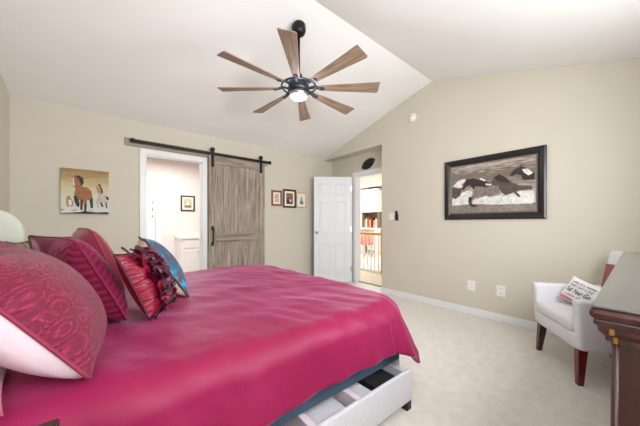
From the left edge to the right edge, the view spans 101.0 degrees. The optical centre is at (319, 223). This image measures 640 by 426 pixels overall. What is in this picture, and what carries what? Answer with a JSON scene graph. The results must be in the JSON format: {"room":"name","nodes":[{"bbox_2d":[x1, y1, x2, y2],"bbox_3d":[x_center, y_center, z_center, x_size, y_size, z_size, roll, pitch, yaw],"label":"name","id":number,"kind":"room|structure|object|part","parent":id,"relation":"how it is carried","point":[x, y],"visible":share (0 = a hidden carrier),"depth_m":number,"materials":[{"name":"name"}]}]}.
{"room":"bedroom","nodes":[
{"label":"bedroom","id":0,"kind":"room"},
{"bbox_2d":[0,73,9,212],"bbox_3d":[-1.802,-0.445,0.912,0.120,3.170,4.700,0,0,-40],"label":"wall","id":1,"kind":"structure","parent":0,"point":[4,95],"depth_m":2.62,"materials":[{"name":"beige paint"}]},
{"bbox_2d":[10,96,331,275],"bbox_3d":[-1.533,-0.110,4.257,4.790,2.500,0.120,0,0,-40],"label":"wall","id":2,"kind":"structure","parent":0,"point":[45,138],"depth_m":3.30,"materials":[{"name":"beige paint"}]},
{"bbox_2d":[61,167,108,213],"bbox_3d":[-2.775,-0.375,3.127,0.425,0.520,0.042,0,0,-40],"label":"print","id":3,"kind":"object","parent":2,"relation":"attached to","point":[83,191],"visible":1,"depth_m":3.11,"materials":[{"name":"paint"}]},
{"bbox_2d":[140,148,206,269],"bbox_3d":[-2.083,0.072,3.792,0.850,2.135,0.138,0,0,-40],"label":"door frame","id":4,"kind":"structure","parent":2,"relation":"attached to","point":[144,153],"depth_m":3.88,"materials":[{"name":"white paint"}]},
{"bbox_2d":[124,137,270,268],"bbox_3d":[-1.659,-0.015,3.989,2.085,2.281,0.131,0,0,-40],"label":"barn door","id":5,"kind":"structure","parent":2,"relation":"in","point":[236,187],"depth_m":4.21,"materials":[{"name":"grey wood"}]},
{"bbox_3d":[-1.678,-1.055,4.013,2.085,0.100,0.071,0,0,-40],"label":"sliding door rail","id":6,"kind":"part","parent":5,"relation":"part of","materials":[{"name":"black metal"}]},
{"bbox_3d":[-1.612,0.190,3.984,0.040,0.300,0.063,0,0,-40],"label":"pull handle","id":7,"kind":"part","parent":5,"relation":"part of","materials":[{"name":"black metal"}]},
{"bbox_3d":[-1.331,0.045,4.287,0.930,2.160,0.018,0,0,-40],"label":"panel","id":8,"kind":"part","parent":5,"relation":"part of","materials":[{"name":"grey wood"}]},
{"bbox_2d":[271,190,281,205],"bbox_3d":[-0.782,-0.460,4.784,0.215,0.280,0.020,0,0,-40],"label":"framed picture","id":9,"kind":"object","parent":2,"relation":"attached to","point":[276,195],"visible":1,"depth_m":4.78},
{"bbox_2d":[275,194,278,201],"bbox_3d":[-0.783,-0.460,4.786,0.085,0.150,0.003,0,0,-40],"label":"print","id":10,"kind":"object","parent":9,"relation":"attached to","point":[276,195],"depth_m":4.79},
{"bbox_2d":[283,189,295,207],"bbox_3d":[-0.570,-0.467,4.956,0.285,0.345,0.025,0,0,-40],"label":"framed picture","id":11,"kind":"object","parent":2,"relation":"attached to","point":[289,196],"visible":1,"depth_m":4.96,"materials":[{"name":"paint"}]},
{"bbox_2d":[286,193,292,203],"bbox_3d":[-0.571,-0.467,4.958,0.145,0.205,0.004,0,0,-40],"label":"print","id":12,"kind":"object","parent":11,"relation":"attached to","point":[289,196],"depth_m":4.95,"materials":[{"name":"paper"}]},
{"bbox_2d":[296,192,305,207],"bbox_3d":[-0.362,-0.452,5.132,0.225,0.290,0.018,0,0,-40],"label":"framed picture","id":13,"kind":"object","parent":2,"relation":"attached to","point":[300,197],"visible":1,"depth_m":5.12,"materials":[{"name":"beige wood"}]},
{"bbox_2d":[298,195,303,205],"bbox_3d":[-0.363,-0.452,5.133,0.139,0.204,0.004,0,0,-40],"label":"print","id":14,"kind":"object","parent":13,"relation":"attached to","point":[300,197],"depth_m":5.13,"materials":[{"name":"beige paper"}]},
{"bbox_2d":[147,157,198,257],"bbox_3d":[-2.785,-0.160,4.715,4.300,2.600,2.180,0,0,-40],"label":"wall","id":15,"kind":"structure","parent":0,"point":[179,178],"depth_m":5.71,"materials":[{"name":"paint"}]},
{"bbox_2d":[147,175,161,244],"bbox_3d":[-3.678,0.080,5.200,1.000,2.120,0.095,0,0,-40],"label":"door","id":16,"kind":"structure","parent":15,"relation":"in","point":[154,184],"depth_m":5.45,"materials":[{"name":"white paint"}]},
{"bbox_3d":[-3.570,-0.360,5.321,0.240,0.800,0.006,0,0,-40],"label":"panel","id":17,"kind":"part","parent":16,"relation":"part of","materials":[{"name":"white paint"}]},
{"bbox_3d":[-3.422,-0.280,5.393,0.044,0.400,0.068,0,0,-40],"label":"hook rail","id":18,"kind":"part","parent":16,"relation":"part of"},
{"bbox_2d":[181,195,194,210],"bbox_3d":[-2.933,-0.445,5.862,0.290,0.345,0.020,0,0,-40],"label":"framed picture","id":19,"kind":"object","parent":15,"relation":"attached to","point":[187,202],"visible":1,"depth_m":5.86},
{"bbox_2d":[184,198,191,208],"bbox_3d":[-2.935,-0.445,5.863,0.164,0.219,0.004,0,0,-40],"label":"print","id":20,"kind":"object","parent":19,"relation":"attached to","point":[187,201],"depth_m":5.86},
{"bbox_2d":[0,0,639,158],"bbox_3d":[0.000,-1.685,2.397,4.790,0.890,4.940,0,0,-40],"label":"ceiling","id":21,"kind":"structure","parent":0,"point":[155,62],"depth_m":2.61,"materials":[{"name":"paint"}]},
{"bbox_2d":[217,20,379,120],"bbox_3d":[-0.208,-1.583,2.572,1.480,0.731,1.480,0,0,24],"label":"ceiling fan","id":22,"kind":"object","parent":21,"relation":"hanging from","point":[298,87],"visible":1,"depth_m":2.49,"materials":[{"name":"brown wood"}]},
{"bbox_3d":[-0.696,-1.316,2.583,0.576,0.008,0.140,0,13,2],"label":"blade","id":23,"kind":"part","parent":22,"relation":"part of","materials":[{"name":"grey wood"}]},
{"bbox_3d":[-0.560,-1.316,2.235,0.576,0.008,0.140,0,13,-44],"label":"blade","id":24,"kind":"part","parent":22,"relation":"part of","materials":[{"name":"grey wood"}]},
{"bbox_3d":[-0.545,-1.316,2.925,0.140,0.008,0.576,-18,12,-42],"label":"blade","id":25,"kind":"part","parent":22,"relation":"part of","materials":[{"name":"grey wood"}]},
{"bbox_3d":[-0.218,-1.316,2.084,0.140,0.008,0.576,13,0,1],"label":"blade","id":26,"kind":"part","parent":22,"relation":"part of","materials":[{"name":"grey wood"}]},
{"bbox_3d":[-0.197,-1.316,3.060,0.140,0.008,0.576,-13,0,1],"label":"blade","id":27,"kind":"part","parent":22,"relation":"part of","materials":[{"name":"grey wood"}]},
{"bbox_3d":[0.145,-1.316,2.910,0.576,0.008,0.140,0,-13,-44],"label":"blade","id":28,"kind":"part","parent":22,"relation":"part of","materials":[{"name":"brown wood"}]},
{"bbox_3d":[0.130,-1.316,2.220,0.140,0.008,0.576,18,-12,-42],"label":"blade","id":29,"kind":"part","parent":22,"relation":"part of","materials":[{"name":"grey wood"}]},
{"bbox_3d":[0.280,-1.316,2.562,0.576,0.008,0.140,0,-13,2],"label":"blade","id":30,"kind":"part","parent":22,"relation":"part of","materials":[{"name":"brown wood"}]},
{"bbox_2d":[332,149,381,176],"bbox_3d":[0.816,-0.110,5.079,0.120,2.500,1.600,0,0,-40],"label":"wall","id":31,"kind":"structure","parent":0,"point":[345,167],"depth_m":5.16,"materials":[{"name":"beige paint"}]},
{"bbox_2d":[352,167,381,281],"bbox_3d":[0.962,0.075,4.888,0.138,2.130,0.860,0,0,-40],"label":"door frame","id":32,"kind":"structure","parent":31,"relation":"attached to","point":[356,176],"depth_m":5.14,"materials":[{"name":"white paint"}]},
{"bbox_2d":[362,158,374,169],"bbox_3d":[0.870,-1.105,4.870,0.060,0.196,0.321,0,0,-40],"label":"plaque","id":33,"kind":"object","parent":31,"relation":"attached to","point":[368,163],"visible":1,"depth_m":4.84,"materials":[{"name":"black plastic"}]},
{"bbox_2d":[360,174,381,189],"bbox_3d":[1.432,-1.410,7.790,4.280,0.100,7.800,0,0,-40],"label":"ceiling","id":34,"kind":"structure","parent":0,"point":[374,181],"depth_m":8.76,"materials":[{"name":"paint"}]},
{"bbox_2d":[360,187,381,252],"bbox_3d":[1.409,-0.160,7.771,4.340,2.600,8.000,0,0,-40],"label":"wall","id":35,"kind":"structure","parent":0,"point":[380,187],"depth_m":10.74,"materials":[{"name":"paint"}]},
{"bbox_2d":[343,252,610,425],"bbox_3d":[0.163,1.188,5.564,9.070,0.104,9.620,0,0,-40],"label":"floor","id":36,"kind":"structure","parent":0,"point":[472,370],"depth_m":1.98,"materials":[{"name":"beige carpet"}]},
{"bbox_2d":[36,418,58,425],"bbox_3d":[-0.688,0.790,0.222,0.630,0.700,0.463,0,0,-40],"label":"nightstand","id":37,"kind":"object","parent":36,"relation":"on","point":[55,422],"visible":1,"depth_m":0.58,"materials":[{"name":"brown wood"}]},
{"bbox_2d":[0,210,411,425],"bbox_3d":[-0.922,0.518,1.732,2.220,1.244,2.055,0,0,-40],"label":"bed","id":38,"kind":"object","parent":36,"relation":"on","point":[371,409],"visible":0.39,"depth_m":1.44,"materials":[{"name":"white wood"}]},
{"bbox_2d":[0,265,419,425],"bbox_3d":[-0.799,0.714,1.884,2.360,0.494,2.172,0,0,-40],"label":"comforter","id":39,"kind":"object","parent":38,"relation":"on","point":[248,345],"visible":0.73,"depth_m":1.10,"materials":[{"name":"pink fabric"}]},
{"bbox_2d":[0,366,6,415],"bbox_3d":[-1.015,0.453,0.677,0.335,0.075,0.365,0,0,-40],"label":"pillow","id":40,"kind":"object","parent":39,"relation":"on","point":[2,369],"visible":0.74,"depth_m":0.77,"materials":[{"name":"pink fabric"}]},
{"bbox_2d":[4,241,29,248],"bbox_3d":[-2.001,0.290,1.759,0.112,0.368,0.431,0,0,-28],"label":"pillow","id":41,"kind":"object","parent":39,"relation":"on","point":[26,243],"visible":0.14,"depth_m":1.80,"materials":[{"name":"beige fabric"}]},
{"bbox_2d":[28,235,71,253],"bbox_3d":[-1.777,0.268,1.833,0.130,0.392,0.448,0,0,5],"label":"pillow","id":42,"kind":"object","parent":39,"relation":"on","point":[42,244],"visible":0.08,"depth_m":1.67,"materials":[{"name":"fabric"}]},
{"bbox_2d":[0,241,106,379],"bbox_3d":[-0.950,0.271,0.892,0.357,0.428,0.456,0,0,-34],"label":"pillow","id":43,"kind":"object","parent":39,"relation":"on","point":[53,322],"visible":1,"depth_m":0.77,"materials":[{"name":"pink fabric"}]},
{"bbox_2d":[47,237,127,321],"bbox_3d":[-1.144,0.268,1.294,0.456,0.403,0.262,0,0,35],"label":"pillow","id":44,"kind":"object","parent":39,"relation":"on","point":[86,260],"visible":0.7,"depth_m":1.19,"materials":[{"name":"fabric"}]},
{"bbox_2d":[72,228,124,292],"bbox_3d":[-1.423,0.248,1.687,0.450,0.442,0.233,0,0,35],"label":"pillow","id":45,"kind":"object","parent":39,"relation":"on","point":[93,238],"visible":0.39,"depth_m":1.57,"materials":[{"name":"fabric"}]},
{"bbox_2d":[113,245,176,320],"bbox_3d":[-0.878,0.297,1.379,0.214,0.378,0.378,0,0,-16],"label":"cushion","id":46,"kind":"object","parent":39,"relation":"on","point":[145,274],"visible":1,"depth_m":1.29,"materials":[{"name":"red fabric"}]},
{"bbox_2d":[137,236,188,296],"bbox_3d":[-1.051,0.281,1.752,0.274,0.383,0.389,0,0,-40],"label":"cushion","id":47,"kind":"object","parent":39,"relation":"on","point":[176,271],"visible":0.52,"depth_m":1.66,"materials":[{"name":"blue fabric"}]},
{"bbox_2d":[303,396,344,424],"bbox_3d":[-0.036,1.023,1.435,0.230,0.112,0.400,0,0,-40],"label":"folded cloth","id":48,"kind":"object","parent":38,"relation":"on","point":[320,412],"visible":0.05,"depth_m":1.36,"materials":[{"name":"grey fabric"}]},
{"bbox_3d":[-0.930,0.833,1.780,2.170,0.105,1.930,0,0,-40],"label":"rail","id":49,"kind":"part","parent":38,"relation":"part of","materials":[{"name":"blue fabric"}]},
{"bbox_2d":[347,382,370,396],"bbox_3d":[0.149,1.016,1.587,0.130,0.127,0.400,0,0,-40],"label":"folded cloth","id":50,"kind":"object","parent":38,"relation":"on","point":[357,388],"visible":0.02,"depth_m":1.51,"materials":[{"name":"grey fabric"}]},
{"bbox_3d":[0.120,0.990,1.273,1.145,0.190,0.022,0,0,-40],"label":"drawer","id":51,"kind":"part","parent":38,"relation":"part of","materials":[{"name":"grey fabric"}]},
{"bbox_2d":[357,369,394,390],"bbox_3d":[0.284,1.008,1.699,0.200,0.142,0.400,0,0,-40],"label":"folded cloth","id":52,"kind":"object","parent":38,"relation":"on","point":[371,382],"visible":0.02,"depth_m":1.59,"materials":[{"name":"black fabric"}]},
{"bbox_3d":[0.335,0.998,1.842,0.030,0.185,0.583,0,0,-40],"label":"drawer","id":53,"kind":"part","parent":38,"relation":"part of","materials":[{"name":"grey fabric"}]},
{"bbox_2d":[361,235,372,255],"bbox_3d":[1.600,0.740,9.202,0.500,0.788,0.544,0,0,13],"label":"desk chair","id":54,"kind":"object","parent":36,"relation":"on","point":[365,236],"visible":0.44,"depth_m":8.95,"materials":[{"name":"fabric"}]},
{"bbox_3d":[1.561,0.555,8.983,0.440,0.418,0.100,0,0,12],"label":"backrest","id":55,"kind":"part","parent":54,"relation":"part of","materials":[{"name":"pink fabric"}]},
{"bbox_2d":[360,188,381,254],"bbox_3d":[1.911,-0.079,9.960,0.540,2.430,0.860,0,0,-40],"label":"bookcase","id":56,"kind":"object","parent":36,"relation":"on","point":[371,199],"visible":0.53,"depth_m":9.82,"materials":[{"name":"white paint"}]},
{"bbox_3d":[1.723,-0.834,10.064,0.018,0.780,0.380,0,0,-40],"label":"cabinet door","id":57,"kind":"part","parent":56,"relation":"part of","materials":[{"name":"white paint"}]},
{"bbox_3d":[1.977,-1.269,10.014,0.370,0.050,0.860,0,0,-40],"label":"cornice","id":58,"kind":"part","parent":56,"relation":"part of","materials":[{"name":"grey paint"}]},
{"bbox_3d":[1.977,-0.834,9.756,0.018,0.780,0.380,0,0,-40],"label":"cabinet door","id":59,"kind":"part","parent":56,"relation":"part of","materials":[{"name":"white paint"}]},
{"bbox_2d":[360,228,381,273],"bbox_3d":[1.300,0.609,6.158,0.110,1.057,1.450,0,0,-40],"label":"stair railing","id":60,"kind":"object","parent":36,"relation":"on","point":[370,269],"visible":0.36,"depth_m":6.25,"materials":[{"name":"white wood"}]},
{"bbox_3d":[1.300,1.109,6.158,0.080,0.057,1.450,0,0,-40],"label":"shoe rail","id":61,"kind":"part","parent":60,"relation":"part of","materials":[{"name":"white paint"}]},
{"bbox_3d":[1.300,0.240,6.158,0.068,0.068,1.450,0,0,-40],"label":"handrail","id":62,"kind":"part","parent":60,"relation":"part of","materials":[{"name":"brown wood"}]},
{"bbox_3d":[1.440,0.609,5.988,0.110,1.057,0.110,0,0,-40],"label":"newel post","id":63,"kind":"part","parent":60,"relation":"part of","materials":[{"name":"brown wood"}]},
{"bbox_2d":[532,251,625,385],"bbox_3d":[2.176,0.685,2.049,0.645,0.910,0.648,0,0,15],"label":"armchair","id":64,"kind":"object","parent":36,"relation":"on","point":[572,322],"visible":0.62,"depth_m":1.99,"materials":[{"name":"white fabric"}]},
{"bbox_3d":[1.987,1.015,2.366,0.064,0.250,0.064,0,0,16],"label":"leg","id":65,"kind":"part","parent":64,"relation":"part of","materials":[{"name":"brown wood"}]},
{"bbox_2d":[536,301,574,331],"bbox_3d":[2.082,0.738,2.075,0.450,0.095,0.500,0,0,15],"label":"seat cushion","id":66,"kind":"object","parent":64,"relation":"on","point":[560,313],"depth_m":2.12,"materials":[{"name":"white fabric"}]},
{"bbox_3d":[2.150,0.842,2.057,0.562,0.124,0.589,0,0,15],"label":"seat","id":67,"kind":"part","parent":64,"relation":"part of","materials":[{"name":"white fabric"}]},
{"bbox_3d":[2.212,0.713,2.334,0.558,0.355,0.079,0,0,15],"label":"arm","id":68,"kind":"part","parent":64,"relation":"part of","materials":[{"name":"white fabric"}]},
{"bbox_2d":[558,276,600,301],"bbox_3d":[2.144,0.575,2.160,0.133,0.256,0.301,0,0,-9],"label":"cushion","id":69,"kind":"object","parent":64,"relation":"on","point":[576,288],"visible":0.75,"depth_m":2.16,"materials":[{"name":"white fabric"}]},
{"bbox_3d":[1.851,1.015,1.875,0.064,0.250,0.064,0,0,15],"label":"leg","id":70,"kind":"part","parent":64,"relation":"part of","materials":[{"name":"brown wood"}]},
{"bbox_3d":[2.060,0.713,1.786,0.558,0.355,0.079,0,0,15],"label":"arm","id":71,"kind":"part","parent":64,"relation":"part of","materials":[{"name":"white fabric"}]},
{"bbox_3d":[2.366,0.510,1.997,0.118,0.340,0.549,0,0,15],"label":"panel","id":72,"kind":"part","parent":64,"relation":"part of","materials":[{"name":"red fabric"}]},
{"bbox_3d":[2.391,0.535,1.990,0.198,0.610,0.598,0,0,16],"label":"backrest","id":73,"kind":"part","parent":64,"relation":"part of","materials":[{"name":"white fabric"}]},
{"bbox_2d":[589,252,639,425],"bbox_3d":[1.480,0.662,0.961,1.803,0.955,0.550,0,0,-40],"label":"dresser","id":74,"kind":"object","parent":36,"relation":"on","point":[615,311],"visible":1,"depth_m":0.59,"materials":[{"name":"brown wood"}]},
{"bbox_3d":[0.895,0.430,0.792,0.540,0.220,0.006,0,0,-40],"label":"drawer","id":75,"kind":"part","parent":74,"relation":"part of","materials":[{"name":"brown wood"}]},
{"bbox_3d":[1.482,0.188,0.960,1.795,0.006,0.546,0,0,-40],"label":"glass","id":76,"kind":"part","parent":74,"relation":"part of","materials":[{"name":"glass"}]},
{"bbox_3d":[1.482,0.240,0.958,1.789,0.050,0.543,0,0,-40],"label":"crown moulding","id":77,"kind":"part","parent":74,"relation":"part of","materials":[{"name":"brown wood"}]},
{"bbox_2d":[324,58,639,321],"bbox_3d":[1.671,-0.445,3.775,0.220,3.170,4.700,0,0,-40],"label":"wall","id":78,"kind":"structure","parent":0,"point":[587,116],"depth_m":2.99,"materials":[{"name":"beige paint"}]},
{"bbox_2d":[314,177,352,281],"bbox_3d":[0.257,0.113,5.119,0.749,2.030,0.174,0,0,-1],"label":"door","id":79,"kind":"structure","parent":78,"relation":"in","point":[333,228],"depth_m":5.10,"materials":[{"name":"white paint"}]},
{"bbox_3d":[0.105,0.678,5.096,0.225,0.580,0.006,0,0,-1],"label":"panel","id":80,"kind":"part","parent":79,"relation":"part of","materials":[{"name":"white paint"}]},
{"bbox_3d":[0.105,-0.112,5.096,0.225,0.640,0.006,0,0,-1],"label":"panel","id":81,"kind":"part","parent":79,"relation":"part of","materials":[{"name":"white paint"}]},
{"bbox_3d":[0.105,-0.652,5.096,0.225,0.240,0.006,0,0,-1],"label":"panel","id":82,"kind":"part","parent":79,"relation":"part of","materials":[{"name":"white paint"}]},
{"bbox_3d":[0.395,0.678,5.100,0.225,0.580,0.006,0,0,-1],"label":"panel","id":83,"kind":"part","parent":79,"relation":"part of","materials":[{"name":"white paint"}]},
{"bbox_3d":[0.395,-0.112,5.100,0.225,0.640,0.006,0,0,-1],"label":"panel","id":84,"kind":"part","parent":79,"relation":"part of","materials":[{"name":"white paint"}]},
{"bbox_3d":[0.395,-0.652,5.100,0.225,0.240,0.006,0,0,-1],"label":"panel","id":85,"kind":"part","parent":79,"relation":"part of","materials":[{"name":"white paint"}]},
{"bbox_2d":[388,213,394,219],"bbox_3d":[1.145,-0.115,4.229,0.012,0.116,0.114,0,0,-40],"label":"light switch","id":86,"kind":"object","parent":78,"relation":"attached to","point":[391,216],"visible":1,"depth_m":4.22,"materials":[{"name":"white plastic"}]},
{"bbox_2d":[408,113,416,121],"bbox_3d":[1.371,-1.576,3.929,0.044,0.128,0.128,0,0,-40],"label":"smoke detector","id":87,"kind":"object","parent":78,"relation":"attached to","point":[412,117],"visible":1,"depth_m":3.91,"materials":[{"name":"white plastic"}]},
{"bbox_2d":[381,287,554,334],"bbox_3d":[2.043,1.097,3.139,0.015,0.085,3.245,0,0,-40],"label":"baseboard","id":88,"kind":"structure","parent":78,"relation":"attached to","point":[532,325],"depth_m":3.33,"materials":[{"name":"white paint"}]},
{"bbox_2d":[468,280,474,290],"bbox_3d":[1.901,0.778,3.314,0.010,0.124,0.090,0,0,-40],"label":"wall outlet","id":89,"kind":"object","parent":78,"relation":"attached to","point":[471,284],"visible":1,"depth_m":3.31,"materials":[{"name":"white plastic"}]},
{"bbox_2d":[445,144,546,219],"bbox_3d":[2.019,-0.435,3.150,0.035,0.768,1.056,0,0,-40],"label":"framed picture","id":90,"kind":"object","parent":78,"relation":"attached to","point":[509,184],"visible":1,"depth_m":3.07,"materials":[{"name":"black paint"}]},
{"bbox_2d":[452,155,535,212],"bbox_3d":[2.020,-0.435,3.150,0.011,0.586,0.874,0,0,-40],"label":"print","id":91,"kind":"object","parent":90,"relation":"attached to","point":[507,184],"depth_m":3.09},
{"bbox_2d":[496,285,504,296],"bbox_3d":[2.102,0.785,3.069,0.010,0.124,0.090,0,0,-40],"label":"wall outlet","id":92,"kind":"object","parent":78,"relation":"attached to","point":[500,290],"visible":1,"depth_m":3.07,"materials":[{"name":"white plastic"}]},
{"bbox_3d":[-2.734,1.190,4.653,4.100,0.100,2.140,0,0,-39],"label":"floor","id":93,"kind":"structure","parent":0,"visible":0},
{"bbox_2d":[175,232,198,271],"bbox_3d":[-2.399,0.619,5.976,1.480,1.041,0.522,0,0,-40],"label":"vanity","id":94,"kind":"object","parent":93,"relation":"on","point":[187,243],"visible":0.2,"depth_m":5.46,"materials":[{"name":"white paint"}]},
{"bbox_2d":[175,232,198,238],"bbox_3d":[-2.403,0.255,5.981,1.480,0.130,0.508,0,0,-40],"label":"countertop","id":95,"kind":"structure","parent":94,"relation":"on","point":[178,235],"depth_m":5.73,"materials":[{"name":"white plastic"}]},
{"bbox_3d":[-2.660,0.420,5.468,0.320,0.160,0.018,0,0,-40],"label":"drawer","id":96,"kind":"part","parent":94,"relation":"part of","materials":[{"name":"white paint"}]},
{"bbox_3d":[-2.660,0.770,5.468,0.320,0.500,0.018,0,0,-40],"label":"cabinet door","id":97,"kind":"part","parent":94,"relation":"part of","materials":[{"name":"white paint"}]},
{"bbox_3d":[-2.653,0.770,5.458,0.230,0.400,0.006,0,0,-40],"label":"door panel","id":98,"kind":"part","parent":94,"relation":"part of","materials":[{"name":"white paint"}]}
]}

